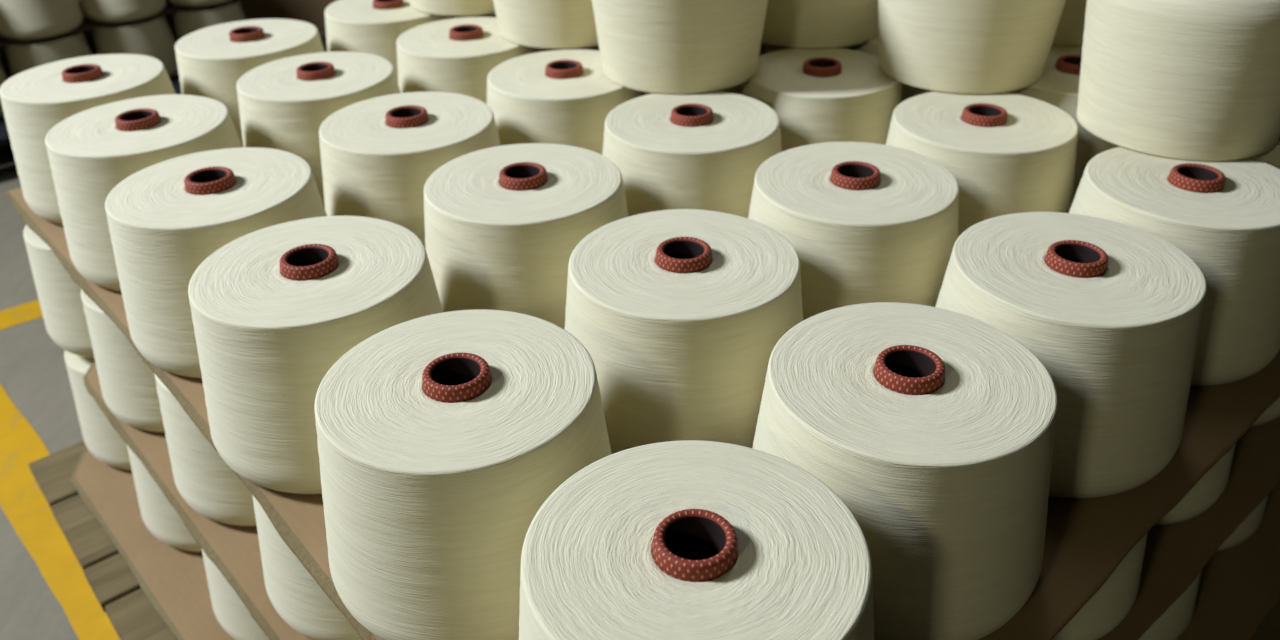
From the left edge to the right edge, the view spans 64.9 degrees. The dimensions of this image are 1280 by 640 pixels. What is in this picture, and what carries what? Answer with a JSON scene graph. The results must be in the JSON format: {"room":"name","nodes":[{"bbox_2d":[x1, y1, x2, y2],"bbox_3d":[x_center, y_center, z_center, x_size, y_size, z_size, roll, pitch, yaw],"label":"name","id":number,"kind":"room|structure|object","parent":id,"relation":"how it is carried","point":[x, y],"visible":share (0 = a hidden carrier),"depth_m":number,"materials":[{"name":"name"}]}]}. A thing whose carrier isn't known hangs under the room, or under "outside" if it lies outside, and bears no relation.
{"room":"textile factory","nodes":[
{"label":"textile factory","id":0,"kind":"room"},
{"bbox_2d":[0,30,327,639],"bbox_3d":[0.110,-0.182,2.840,13.000,0.100,13.000,0,32,2],"label":"floor","id":1,"kind":"structure","parent":0,"point":[34,376],"depth_m":2.25,"materials":[{"name":"grey paint"}]},
{"bbox_2d":[0,300,42,329],"bbox_3d":[-1.500,-0.045,2.595,1.710,0.001,0.104,-24,38,-31],"label":"floor marking","id":2,"kind":"object","parent":1,"relation":"on","point":[23,313],"depth_m":2.55,"materials":[{"name":"yellow paint"}]},
{"bbox_2d":[0,384,119,639],"bbox_3d":[-1.521,0.155,2.277,0.124,0.001,2.795,-28,40,-35],"label":"floor marking","id":3,"kind":"object","parent":1,"relation":"on","point":[23,502],"depth_m":1.89,"materials":[{"name":"yellow paint"}]},
{"bbox_2d":[0,77,181,146],"bbox_3d":[-2.309,-0.832,3.760,1.625,0.135,1.254,-26,40,-34],"label":"wooden pallet","id":4,"kind":"object","parent":1,"relation":"on","point":[4,134],"visible":0.02,"depth_m":3.32,"materials":[{"name":"wood"}]},
{"bbox_2d":[0,73,178,117],"bbox_3d":[-2.373,-0.935,3.793,1.585,0.007,1.050,-26,40,-34],"label":"cardboard sheet","id":5,"kind":"object","parent":4,"relation":"on","point":[177,74],"visible":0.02,"depth_m":3.69,"materials":[{"name":"brown cardboard"}]},
{"bbox_2d":[0,65,7,116],"bbox_3d":[-2.256,-0.791,3.345,0.278,0.220,0.278,17,37,27],"label":"cone","id":6,"kind":"object","parent":5,"relation":"on","point":[3,78],"visible":0.28,"depth_m":3.36,"materials":[{"name":"fabric"}]},
{"bbox_2d":[0,46,10,78],"bbox_3d":[-2.234,-1.003,3.683,0.278,0.220,0.279,-8,33,-11],"label":"cone","id":7,"kind":"object","parent":5,"relation":"on","point":[4,63],"visible":0.02,"depth_m":3.58,"materials":[{"name":"fabric"}]},
{"bbox_2d":[4,31,91,76],"bbox_3d":[-2.046,-0.895,3.502,0.279,0.220,0.278,-8,33,-10],"label":"cone","id":8,"kind":"object","parent":5,"relation":"on","point":[24,56],"visible":0.29,"depth_m":3.39,"materials":[{"name":"fabric"}]},
{"bbox_2d":[82,29,96,54],"bbox_3d":[-2.021,-1.106,3.838,0.278,0.220,0.278,9,34,17],"label":"cone","id":9,"kind":"object","parent":5,"relation":"on","point":[88,34],"visible":0.02,"depth_m":3.73,"materials":[{"name":"fabric"}]},
{"bbox_2d":[92,15,178,77],"bbox_3d":[-1.833,-0.998,3.657,0.278,0.220,0.278,7,33,14],"label":"cone","id":10,"kind":"object","parent":5,"relation":"on","point":[151,36],"visible":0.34,"depth_m":3.56,"materials":[{"name":"fabric"}]},
{"bbox_2d":[164,13,175,43],"bbox_3d":[-1.813,-1.211,3.996,0.278,0.220,0.278,7,33,14],"label":"cone","id":11,"kind":"object","parent":5,"relation":"on","point":[168,17],"visible":0.03,"depth_m":3.88,"materials":[{"name":"fabric"}]},
{"bbox_2d":[172,0,245,42],"bbox_3d":[-1.625,-1.103,3.816,0.278,0.220,0.278,4,33,9],"label":"cone","id":12,"kind":"object","parent":5,"relation":"on","point":[186,22],"visible":0.34,"depth_m":3.70,"materials":[{"name":"fabric"}]},
{"bbox_2d":[0,0,235,46],"bbox_3d":[-2.379,-1.127,3.673,1.584,0.007,1.050,-26,40,-34],"label":"cardboard sheet","id":13,"kind":"object","parent":12,"relation":"on","point":[86,24],"visible":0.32,"depth_m":3.49,"materials":[{"name":"brown cardboard"}]},
{"bbox_2d":[0,0,82,38],"bbox_3d":[-2.051,-1.087,3.382,0.278,0.220,0.278,-24,38,-31],"label":"cone","id":14,"kind":"object","parent":13,"relation":"on","point":[19,19],"visible":1,"depth_m":3.31,"materials":[{"name":"fabric"}]},
{"bbox_2d":[79,0,165,21],"bbox_3d":[-1.837,-1.190,3.537,0.278,0.220,0.278,1,32,4],"label":"cone","id":15,"kind":"object","parent":13,"relation":"on","point":[95,10],"visible":1,"depth_m":3.48,"materials":[{"name":"fabric"}]},
{"bbox_2d":[166,0,227,5],"bbox_3d":[-1.630,-1.295,3.695,0.279,0.220,0.278,-17,35,-23],"label":"cone","id":16,"kind":"object","parent":13,"relation":"on","point":[174,2],"visible":0.98,"depth_m":3.64,"materials":[{"name":"fabric"}]},
{"bbox_2d":[239,0,336,30],"bbox_3d":[-1.545,-1.904,4.713,0.950,0.906,0.700,-8,33,-10],"label":"carton","id":17,"kind":"object","parent":1,"relation":"on","point":[312,12],"visible":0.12,"depth_m":4.58,"materials":[{"name":"brown cardboard"}]},
{"bbox_2d":[28,441,1279,639],"bbox_3d":[0.126,0.341,1.783,1.770,0.135,1.759,-26,39,-33],"label":"wooden pallet","id":18,"kind":"object","parent":1,"relation":"on","point":[113,583],"visible":0.12,"depth_m":1.62,"materials":[{"name":"brown wood"}]},
{"bbox_2d":[71,445,1279,639],"bbox_3d":[0.101,0.224,1.837,1.748,0.007,1.730,-27,40,-34],"label":"cardboard sheet","id":19,"kind":"object","parent":18,"relation":"on","point":[1239,586],"visible":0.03,"depth_m":1.56,"materials":[{"name":"brown cardboard"}]},
{"bbox_2d":[64,350,131,469],"bbox_3d":[-0.892,0.111,1.845,0.278,0.220,0.279,14,35,23],"label":"cone","id":20,"kind":"object","parent":19,"relation":"on","point":[102,440],"visible":0.15,"depth_m":1.75,"materials":[{"name":"fabric"}]},
{"bbox_2d":[127,445,201,551],"bbox_3d":[-0.699,0.216,1.669,0.278,0.220,0.278,1,32,5],"label":"cone","id":21,"kind":"object","parent":19,"relation":"on","point":[159,516],"visible":0.14,"depth_m":1.58,"materials":[{"name":"fabric"}]},
{"bbox_2d":[202,549,269,639],"bbox_3d":[-0.508,0.321,1.494,0.278,0.220,0.278,23,39,33],"label":"cone","id":22,"kind":"object","parent":19,"relation":"on","point":[230,611],"visible":0.06,"depth_m":1.41,"materials":[{"name":"fabric"}]},
{"bbox_2d":[1139,572,1200,639],"bbox_3d":[0.668,0.313,1.456,0.278,0.220,0.278,3,32,7],"label":"cone","id":23,"kind":"object","parent":19,"relation":"on","point":[1177,617],"visible":0.03,"depth_m":1.38,"materials":[{"name":"fabric"}]},
{"bbox_2d":[1217,495,1267,550],"bbox_3d":[0.870,0.205,1.620,0.278,0.220,0.278,10,34,17],"label":"cone","id":24,"kind":"object","parent":19,"relation":"on","point":[1250,524],"visible":0.04,"depth_m":1.55,"materials":[{"name":"fabric"}]},
{"bbox_3d":[0.067,0.636,0.966,0.279,0.220,0.278,-1,32,1],"label":"cone","id":25,"kind":"object","parent":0,"visible":0},
{"bbox_2d":[83,359,1279,639],"bbox_3d":[0.099,-0.001,1.769,1.728,0.007,1.708,-26,40,-33],"label":"cardboard sheet","id":26,"kind":"object","parent":25,"relation":"on","point":[1175,554],"visible":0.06,"depth_m":1.31,"materials":[{"name":"brown cardboard"}]},
{"bbox_2d":[23,225,94,357],"bbox_3d":[-0.901,-0.092,1.744,0.278,0.220,0.278,-11,33,-15],"label":"cone","id":27,"kind":"object","parent":26,"relation":"on","point":[59,295],"visible":0.17,"depth_m":1.64,"materials":[{"name":"fabric"}]},
{"bbox_2d":[81,289,164,431],"bbox_3d":[-0.709,0.013,1.568,0.278,0.220,0.279,22,39,32],"label":"cone","id":28,"kind":"object","parent":26,"relation":"on","point":[128,385],"visible":0.18,"depth_m":1.47,"materials":[{"name":"fabric"}]},
{"bbox_2d":[154,374,256,525],"bbox_3d":[-0.518,0.118,1.393,0.278,0.220,0.279,13,35,22],"label":"cone","id":29,"kind":"object","parent":26,"relation":"on","point":[204,480],"visible":0.15,"depth_m":1.30,"materials":[{"name":"fabric"}]},
{"bbox_2d":[252,495,361,639],"bbox_3d":[-0.326,0.222,1.217,0.278,0.220,0.278,-18,36,-24],"label":"cone","id":30,"kind":"object","parent":26,"relation":"on","point":[296,596],"visible":0.08,"depth_m":1.13,"materials":[{"name":"fabric"}]},
{"bbox_2d":[1052,532,1147,639],"bbox_3d":[0.458,0.217,1.192,0.278,0.220,0.278,6,33,12],"label":"cone","id":31,"kind":"object","parent":26,"relation":"on","point":[1113,601],"visible":0.06,"depth_m":1.11,"materials":[{"name":"fabric"}]},
{"bbox_2d":[1155,443,1235,524],"bbox_3d":[0.659,0.109,1.356,0.278,0.220,0.279,-20,37,-27],"label":"cone","id":32,"kind":"object","parent":26,"relation":"on","point":[1208,489],"visible":0.04,"depth_m":1.28,"materials":[{"name":"fabric"}]},
{"bbox_2d":[1252,397,1279,425],"bbox_3d":[0.860,0.001,1.519,0.278,0.220,0.278,22,39,32],"label":"cone","id":33,"kind":"object","parent":26,"relation":"on","point":[1273,411],"visible":0.02,"depth_m":1.45,"materials":[{"name":"fabric"}]},
{"bbox_3d":[0.057,0.433,0.865,0.279,0.220,0.278,-16,35,-21],"label":"cone","id":34,"kind":"object","parent":26,"relation":"on","visible":0},
{"bbox_2d":[6,187,1279,639],"bbox_3d":[0.098,-0.204,1.667,1.751,0.007,1.733,-26,40,-34],"label":"cardboard sheet","id":35,"kind":"object","parent":34,"relation":"on","point":[1087,539],"visible":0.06,"depth_m":1.03,"materials":[{"name":"brown cardboard"}]},
{"bbox_2d":[0,54,175,224],"bbox_3d":[-0.887,-0.306,1.659,0.278,0.220,0.278,6,33,12],"label":"cone","id":36,"kind":"object","parent":35,"relation":"on","point":[35,100],"visible":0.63,"depth_m":1.57,"materials":[{"name":"fabric"}]},
{"bbox_2d":[45,94,242,290],"bbox_3d":[-0.706,-0.196,1.474,0.278,0.220,0.278,21,39,32],"label":"cone","id":37,"kind":"object","parent":35,"relation":"on","point":[91,151],"visible":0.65,"depth_m":1.39,"materials":[{"name":"fabric"}]},
{"bbox_2d":[105,147,326,377],"bbox_3d":[-0.525,-0.085,1.289,0.278,0.220,0.278,5,33,10],"label":"cone","id":38,"kind":"object","parent":35,"relation":"on","point":[165,218],"visible":0.7,"depth_m":1.20,"materials":[{"name":"fabric"}]},
{"bbox_2d":[175,19,323,147],"bbox_3d":[-0.689,-0.416,1.825,0.278,0.220,0.278,9,34,17],"label":"cone","id":39,"kind":"object","parent":35,"relation":"on","point":[211,60],"visible":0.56,"depth_m":1.72,"materials":[{"name":"fabric"}]},
{"bbox_2d":[188,216,442,493],"bbox_3d":[-0.343,0.026,1.105,0.278,0.220,0.278,8,33,15],"label":"cone","id":40,"kind":"object","parent":35,"relation":"on","point":[274,308],"visible":0.7,"depth_m":1.01,"materials":[{"name":"fabric"}]},
{"bbox_2d":[236,52,400,207],"bbox_3d":[-0.509,-0.305,1.641,0.279,0.220,0.278,7,33,13],"label":"cone","id":41,"kind":"object","parent":35,"relation":"on","point":[284,103],"visible":0.59,"depth_m":1.53,"materials":[{"name":"fabric"}]},
{"bbox_2d":[325,0,455,79],"bbox_3d":[-0.481,-0.522,1.986,0.278,0.220,0.278,4,32,8],"label":"cone","id":42,"kind":"object","parent":35,"relation":"on","point":[374,27],"visible":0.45,"depth_m":1.86,"materials":[{"name":"fabric"}]},
{"bbox_2d":[409,0,495,15],"bbox_3d":[-0.328,-0.705,1.902,0.278,0.220,0.278,15,36,24],"label":"cone","id":43,"kind":"object","parent":42,"relation":"on","point":[436,7],"visible":0.88,"depth_m":1.85,"materials":[{"name":"fabric"}]},
{"bbox_2d":[319,92,499,246],"bbox_3d":[-0.323,-0.197,1.460,0.278,0.220,0.279,25,41,35],"label":"cone","id":44,"kind":"object","parent":35,"relation":"on","point":[379,155],"visible":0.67,"depth_m":1.35,"materials":[{"name":"fabric"}]},
{"bbox_2d":[315,309,611,639],"bbox_3d":[-0.156,0.135,0.922,0.278,0.220,0.278,-11,33,-14],"label":"cone","id":45,"kind":"object","parent":35,"relation":"on","point":[442,438],"visible":0.91,"depth_m":0.83,"materials":[{"name":"fabric"}]},
{"bbox_2d":[396,17,538,103],"bbox_3d":[-0.300,-0.412,1.803,0.279,0.220,0.278,15,35,24],"label":"cone","id":46,"kind":"object","parent":35,"relation":"on","point":[456,55],"visible":0.47,"depth_m":1.69,"materials":[{"name":"fabric"}]},
{"bbox_2d":[493,0,598,48],"bbox_3d":[-0.128,-0.595,1.718,0.278,0.220,0.278,-25,39,-33],"label":"cone","id":47,"kind":"object","parent":46,"relation":"on","point":[547,24],"visible":0.74,"depth_m":1.65,"materials":[{"name":"fabric"}]},
{"bbox_2d":[455,13,496,17],"bbox_3d":[-0.279,-0.633,2.155,0.279,0.220,0.278,-25,39,-33],"label":"cone","id":48,"kind":"object","parent":35,"relation":"on","point":[493,14],"visible":0.02,"depth_m":2.03,"materials":[{"name":"fabric"}]},
{"bbox_2d":[424,143,627,329],"bbox_3d":[-0.140,-0.088,1.278,0.278,0.220,0.278,-20,37,-27],"label":"cone","id":49,"kind":"object","parent":35,"relation":"on","point":[504,224],"visible":0.72,"depth_m":1.17,"materials":[{"name":"fabric"}]},
{"bbox_2d":[487,50,643,154],"bbox_3d":[-0.116,-0.304,1.621,0.278,0.220,0.278,18,37,28],"label":"cone","id":50,"kind":"object","parent":35,"relation":"on","point":[563,97],"visible":0.53,"depth_m":1.51,"materials":[{"name":"fabric"}]},
{"bbox_2d":[539,45,599,51],"bbox_3d":[-0.093,-0.524,1.972,0.278,0.220,0.278,-9,33,-11],"label":"cone","id":51,"kind":"object","parent":35,"relation":"on","point":[596,48],"visible":0.02,"depth_m":1.84,"materials":[{"name":"fabric"}]},
{"bbox_2d":[565,209,802,453],"bbox_3d":[0.048,0.018,1.100,0.278,0.220,0.278,-7,32,-8],"label":"cone","id":52,"kind":"object","parent":35,"relation":"on","point":[680,315],"visible":0.79,"depth_m":1.00,"materials":[{"name":"fabric"}]},
{"bbox_2d":[603,91,781,217],"bbox_3d":[0.074,-0.195,1.440,0.279,0.220,0.278,-27,40,-34],"label":"cone","id":53,"kind":"object","parent":35,"relation":"on","point":[706,150],"visible":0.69,"depth_m":1.33,"materials":[{"name":"fabric"}]},
{"bbox_2d":[519,440,873,639],"bbox_3d":[0.040,0.240,0.746,0.279,0.220,0.278,24,40,35],"label":"cone","id":54,"kind":"object","parent":35,"relation":"on","point":[683,539],"visible":1,"depth_m":0.69,"materials":[{"name":"fabric"}]},
{"bbox_2d":[644,42,764,94],"bbox_3d":[0.094,-0.414,1.789,0.278,0.220,0.278,-1,32,1],"label":"cone","id":55,"kind":"object","parent":35,"relation":"on","point":[736,89],"visible":0.02,"depth_m":1.68,"materials":[{"name":"fabric"}]},
{"bbox_2d":[592,0,767,93],"bbox_3d":[0.060,-0.475,1.519,0.278,0.220,0.278,16,36,26],"label":"cone","id":56,"kind":"object","parent":55,"relation":"on","point":[652,46],"visible":1,"depth_m":1.44,"materials":[{"name":"fabric"}]},
{"bbox_2d":[764,43,848,53],"bbox_3d":[0.301,-0.523,1.954,0.279,0.220,0.278,-28,40,-35],"label":"cone","id":57,"kind":"object","parent":35,"relation":"on","point":[769,48],"visible":0.02,"depth_m":1.84,"materials":[{"name":"fabric"}]},
{"bbox_2d":[761,0,878,48],"bbox_3d":[0.290,-0.587,1.688,0.278,0.220,0.278,-10,33,-13],"label":"cone","id":58,"kind":"object","parent":57,"relation":"on","point":[811,24],"visible":0.86,"depth_m":1.62,"materials":[{"name":"fabric"}]},
{"bbox_2d":[740,48,901,151],"bbox_3d":[0.282,-0.302,1.602,0.278,0.220,0.279,-22,38,-29],"label":"cone","id":59,"kind":"object","parent":35,"relation":"on","point":[823,95],"visible":0.56,"depth_m":1.49,"materials":[{"name":"fabric"}]},
{"bbox_2d":[748,142,958,320],"bbox_3d":[0.260,-0.086,1.258,0.278,0.220,0.278,6,33,12],"label":"cone","id":60,"kind":"object","parent":35,"relation":"on","point":[864,222],"visible":0.69,"depth_m":1.15,"materials":[{"name":"fabric"}]},
{"bbox_2d":[849,34,933,101],"bbox_3d":[0.488,-0.414,1.772,0.278,0.220,0.278,-17,35,-23],"label":"cone","id":61,"kind":"object","parent":35,"relation":"on","point":[871,46],"visible":0.02,"depth_m":1.66,"materials":[{"name":"fabric"}]},
{"bbox_2d":[752,302,1057,639],"bbox_3d":[0.233,0.129,0.916,0.278,0.220,0.278,-3,32,-3],"label":"cone","id":62,"kind":"object","parent":35,"relation":"on","point":[934,427],"visible":0.86,"depth_m":0.82,"materials":[{"name":"fabric"}]},
{"bbox_2d":[886,91,1077,236],"bbox_3d":[0.468,-0.191,1.416,0.278,0.220,0.279,12,34,20],"label":"cone","id":63,"kind":"object","parent":35,"relation":"on","point":[1006,153],"visible":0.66,"depth_m":1.31,"materials":[{"name":"fabric"}]},
{"bbox_2d":[1007,45,1120,202],"bbox_3d":[0.665,-0.301,1.583,0.278,0.220,0.278,16,36,25],"label":"cone","id":64,"kind":"object","parent":35,"relation":"on","point":[1058,85],"visible":0.2,"depth_m":1.47,"materials":[{"name":"fabric"}]},
{"bbox_2d":[878,0,1065,93],"bbox_3d":[0.487,-0.469,1.490,0.278,0.220,0.278,-7,32,-8],"label":"cone","id":65,"kind":"object","parent":64,"relation":"on","point":[949,46],"visible":1,"depth_m":1.42,"materials":[{"name":"fabric"}]},
{"bbox_2d":[935,212,1206,497],"bbox_3d":[0.445,0.024,1.074,0.278,0.220,0.278,-25,39,-32],"label":"cone","id":66,"kind":"object","parent":35,"relation":"on","point":[1112,311],"visible":0.86,"depth_m":0.98,"materials":[{"name":"fabric"}]},
{"bbox_2d":[1069,147,1279,385],"bbox_3d":[0.653,-0.080,1.230,0.278,0.220,0.278,25,41,36],"label":"cone","id":67,"kind":"object","parent":35,"relation":"on","point":[1224,216],"visible":0.63,"depth_m":1.14,"materials":[{"name":"fabric"}]},
{"bbox_2d":[1250,138,1279,168],"bbox_3d":[0.863,-0.195,1.406,0.278,0.220,0.278,-21,37,-28],"label":"cone","id":68,"kind":"object","parent":35,"relation":"on","point":[1271,157],"visible":0.02,"depth_m":1.27,"materials":[{"name":"fabric"}]},
{"bbox_2d":[1077,0,1279,160],"bbox_3d":[0.701,-0.339,1.274,0.278,0.220,0.278,-21,37,-28],"label":"cone","id":69,"kind":"object","parent":68,"relation":"on","point":[1195,80],"visible":1,"depth_m":1.19,"materials":[{"name":"fabric"}]},
{"bbox_3d":[0.882,-0.413,1.753,0.278,0.220,0.279,10,34,18],"label":"cone","id":70,"kind":"object","parent":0,"visible":0},
{"bbox_2d":[1052,0,1086,45],"bbox_3d":[0.699,-0.587,1.669,0.278,0.220,0.278,-25,39,-33],"label":"cone","id":71,"kind":"object","parent":70,"relation":"on","point":[1070,29],"visible":0.29,"depth_m":1.60,"materials":[{"name":"fabric"}]}
]}

